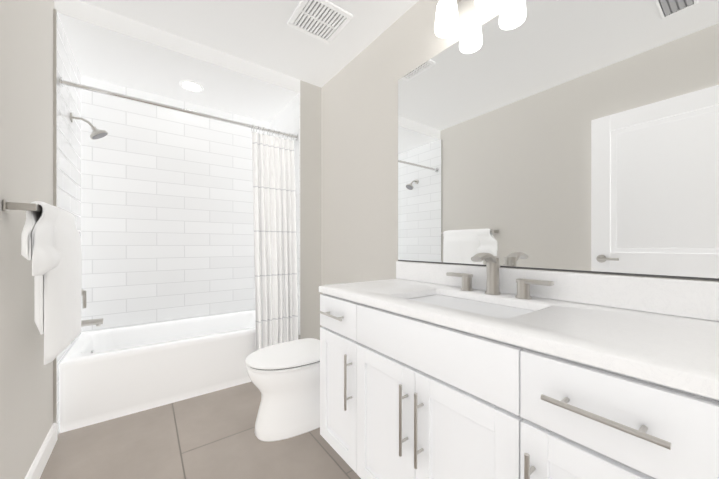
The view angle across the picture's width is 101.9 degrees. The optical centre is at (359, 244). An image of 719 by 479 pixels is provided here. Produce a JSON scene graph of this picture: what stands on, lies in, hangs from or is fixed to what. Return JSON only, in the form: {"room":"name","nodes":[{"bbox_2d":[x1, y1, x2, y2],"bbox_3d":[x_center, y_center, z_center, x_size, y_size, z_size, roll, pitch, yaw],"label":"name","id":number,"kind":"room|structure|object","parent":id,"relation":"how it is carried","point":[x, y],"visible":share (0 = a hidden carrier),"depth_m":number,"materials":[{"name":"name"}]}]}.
{"room":"bathroom","nodes":[
{"label":"bathroom","id":0,"kind":"room"},
{"bbox_2d":[0,0,53,478],"bbox_3d":[-1.176,-0.166,0.824,0.120,2.440,3.560,0,0,-36],"label":"wall","id":1,"kind":"structure","parent":0,"point":[26,176],"depth_m":1.18,"materials":[{"name":"grey paint"}]},
{"bbox_2d":[3,200,42,211],"bbox_3d":[-1.399,-0.138,1.298,0.079,0.040,0.660,0,0,-36],"label":"towel rail","id":2,"kind":"object","parent":1,"relation":"attached to","point":[7,206],"visible":0.54,"depth_m":1.04,"materials":[{"name":"silver metal"}]},
{"bbox_2d":[21,201,81,364],"bbox_3d":[-1.340,0.153,1.297,0.106,0.646,0.632,0,0,-36],"label":"hanging towel","id":3,"kind":"object","parent":2,"relation":"hanging from","point":[51,243],"visible":0.88,"depth_m":1.19,"materials":[{"name":"white fabric"}]},
{"bbox_2d":[24,423,56,478],"bbox_3d":[-0.891,1.006,0.551,0.016,0.095,2.544,0,0,-36],"label":"baseboard","id":4,"kind":"structure","parent":1,"relation":"attached to","point":[37,467],"depth_m":1.38,"materials":[{"name":"white paint"}]},
{"bbox_2d":[53,8,56,422],"bbox_3d":[-1.648,-0.111,1.578,0.012,2.330,0.005,0,0,-36],"label":"tile trim","id":5,"kind":"structure","parent":1,"relation":"attached to","point":[55,176],"depth_m":1.58,"materials":[{"name":"silver metal"}]},
{"bbox_2d":[57,14,80,435],"bbox_3d":[-1.878,-0.111,1.890,0.010,2.330,0.770,0,0,-36],"label":"tile","id":6,"kind":"structure","parent":1,"relation":"attached to","point":[68,160],"depth_m":1.81,"materials":[{"name":"white tile"}]},
{"bbox_2d":[70,113,107,139],"bbox_3d":[-1.803,-0.787,1.952,0.184,0.149,0.104,0,0,-36],"label":"shower head","id":7,"kind":"object","parent":6,"relation":"attached to","point":[96,133],"visible":1,"depth_m":1.95},
{"bbox_2d":[81,289,102,326],"bbox_3d":[-1.813,0.390,1.944,0.158,0.322,0.170,0,0,-36],"label":"tub spout","id":8,"kind":"object","parent":6,"relation":"attached to","point":[97,322],"visible":0.38,"depth_m":1.94,"materials":[{"name":"silver metal"}]},
{"bbox_2d":[58,76,297,139],"bbox_3d":[-1.107,-0.916,2.056,1.429,0.052,0.052,0,0,-36],"label":"curtain rod","id":9,"kind":"object","parent":6,"relation":"attached to","point":[61,82],"visible":0.98,"depth_m":1.91,"materials":[{"name":"silver metal"}]},
{"bbox_2d":[251,124,297,350],"bbox_3d":[-0.668,-0.011,2.316,0.344,1.850,0.165,0,0,-36],"label":"shower curtain","id":10,"kind":"object","parent":9,"relation":"hanging from","point":[275,262],"visible":0.94,"depth_m":2.29,"materials":[{"name":"fabric"}]},
{"bbox_2d":[54,0,299,122],"bbox_3d":[-1.304,-1.331,2.324,1.450,0.110,0.750,0,0,-36],"label":"ceiling","id":11,"kind":"structure","parent":0,"point":[110,47],"depth_m":2.10,"materials":[{"name":"white paint"}]},
{"bbox_2d":[179,80,203,91],"bbox_3d":[-1.345,-1.271,2.337,0.176,0.008,0.176,0,0,-36],"label":"recessed light","id":12,"kind":"object","parent":11,"relation":"in","point":[190,85],"visible":1,"depth_m":2.33,"materials":[{"name":"white paint"}]},
{"bbox_2d":[40,381,360,478],"bbox_3d":[-0.463,1.084,1.348,1.890,0.060,3.560,0,0,-36],"label":"floor","id":13,"kind":"structure","parent":0,"point":[211,435],"depth_m":1.51,"materials":[{"name":"tile"}]},
{"bbox_2d":[59,310,255,432],"bbox_3d":[-1.306,0.854,2.326,1.424,0.400,0.718,0,0,-36],"label":"bathtub","id":14,"kind":"object","parent":13,"relation":"on","point":[108,374],"visible":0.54,"depth_m":1.94,"materials":[{"name":"white ceramic"}]},
{"bbox_2d":[245,283,344,441],"bbox_3d":[-0.287,0.665,1.805,0.796,0.778,0.404,0,0,-36],"label":"toilet","id":15,"kind":"object","parent":13,"relation":"on","point":[284,377],"visible":0.5,"depth_m":1.59,"materials":[{"name":"white ceramic"}]},
{"bbox_2d":[319,289,718,478],"bbox_3d":[0.417,0.645,1.046,0.584,0.819,1.392,0,0,-36],"label":"bathroom vanity","id":16,"kind":"object","parent":13,"relation":"on","point":[430,371],"depth_m":0.75,"materials":[{"name":"white paint"}]},
{"bbox_2d":[319,277,718,392],"bbox_3d":[0.430,0.220,1.057,0.549,0.030,1.398,0,0,-36],"label":"countertop","id":17,"kind":"structure","parent":16,"relation":"on","point":[685,349],"depth_m":0.73,"materials":[{"name":"white stone"}]},
{"bbox_2d":[415,293,530,316],"bbox_3d":[0.385,0.299,1.093,0.327,0.153,0.497,0,0,-36],"label":"sink","id":18,"kind":"object","parent":17,"relation":"in","point":[500,307],"depth_m":1.17,"materials":[{"name":"white ceramic"}]},
{"bbox_2d":[446,253,553,298],"bbox_3d":[0.519,0.117,1.190,0.155,0.172,0.444,0,0,-36],"label":"faucet","id":19,"kind":"object","parent":17,"relation":"on","point":[492,275],"visible":1,"depth_m":1.19,"materials":[{"name":"silver metal"}]},
{"bbox_2d":[80,0,418,87],"bbox_3d":[-0.463,-1.416,1.348,1.890,0.060,3.560,0,0,-36],"label":"ceiling","id":20,"kind":"structure","parent":0,"point":[261,33],"depth_m":1.86,"materials":[{"name":"white paint"}]},
{"bbox_2d":[287,0,352,43],"bbox_3d":[-0.245,-1.378,1.786,0.300,0.016,0.300,0,0,-36],"label":"ceiling vent","id":21,"kind":"object","parent":20,"relation":"in","point":[326,21],"visible":1,"depth_m":1.77,"materials":[{"name":"white plastic"}]},
{"bbox_2d":[298,80,320,339],"bbox_3d":[-0.639,-0.166,2.812,0.200,2.440,0.750,0,0,-36],"label":"wall","id":22,"kind":"structure","parent":0,"point":[310,191],"depth_m":2.51,"materials":[{"name":"grey paint"}]},
{"bbox_2d":[269,93,299,334],"bbox_3d":[-0.721,-0.261,2.746,0.010,2.030,0.740,0,0,-36],"label":"tile","id":23,"kind":"object","parent":22,"relation":"attached to","point":[286,118],"visible":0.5,"depth_m":2.49,"materials":[{"name":"white tile"}]},
{"bbox_2d":[321,0,718,326],"bbox_3d":[0.251,-0.166,1.872,0.120,2.440,3.560,0,0,-36],"label":"wall","id":24,"kind":"structure","parent":0,"point":[359,167],"depth_m":2.01,"materials":[{"name":"grey paint"}]},
{"bbox_2d":[434,0,500,37],"bbox_3d":[0.554,-1.129,1.220,0.160,0.243,0.532,0,0,-36],"label":"sconce","id":25,"kind":"object","parent":24,"relation":"attached to","point":[446,22],"visible":1,"depth_m":1.33,"materials":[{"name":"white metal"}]},
{"bbox_2d":[396,261,718,320],"bbox_3d":[0.643,0.151,1.213,0.021,0.105,1.398,0,0,-36],"label":"backsplash","id":26,"kind":"structure","parent":24,"relation":"attached to","point":[677,297],"depth_m":0.97,"materials":[{"name":"white stone"}]},
{"bbox_2d":[398,0,718,280],"bbox_3d":[0.650,-0.455,1.218,0.008,1.102,1.394,0,0,-36],"label":"mirror","id":27,"kind":"object","parent":24,"relation":"attached to","point":[571,135],"visible":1,"depth_m":1.05,"materials":[{"name":"clear glass"}]},
{"bbox_3d":[-1.481,-0.166,2.734,1.650,2.440,0.120,0,0,-36],"label":"wall","id":28,"kind":"structure","parent":0,"visible":0},
{"bbox_2d":[81,76,268,332],"bbox_3d":[-1.523,-0.261,2.622,1.430,2.030,0.010,0,0,-36],"label":"tile","id":29,"kind":"structure","parent":28,"relation":"attached to","point":[167,225],"depth_m":2.50,"materials":[{"name":"white tile"}]}
]}

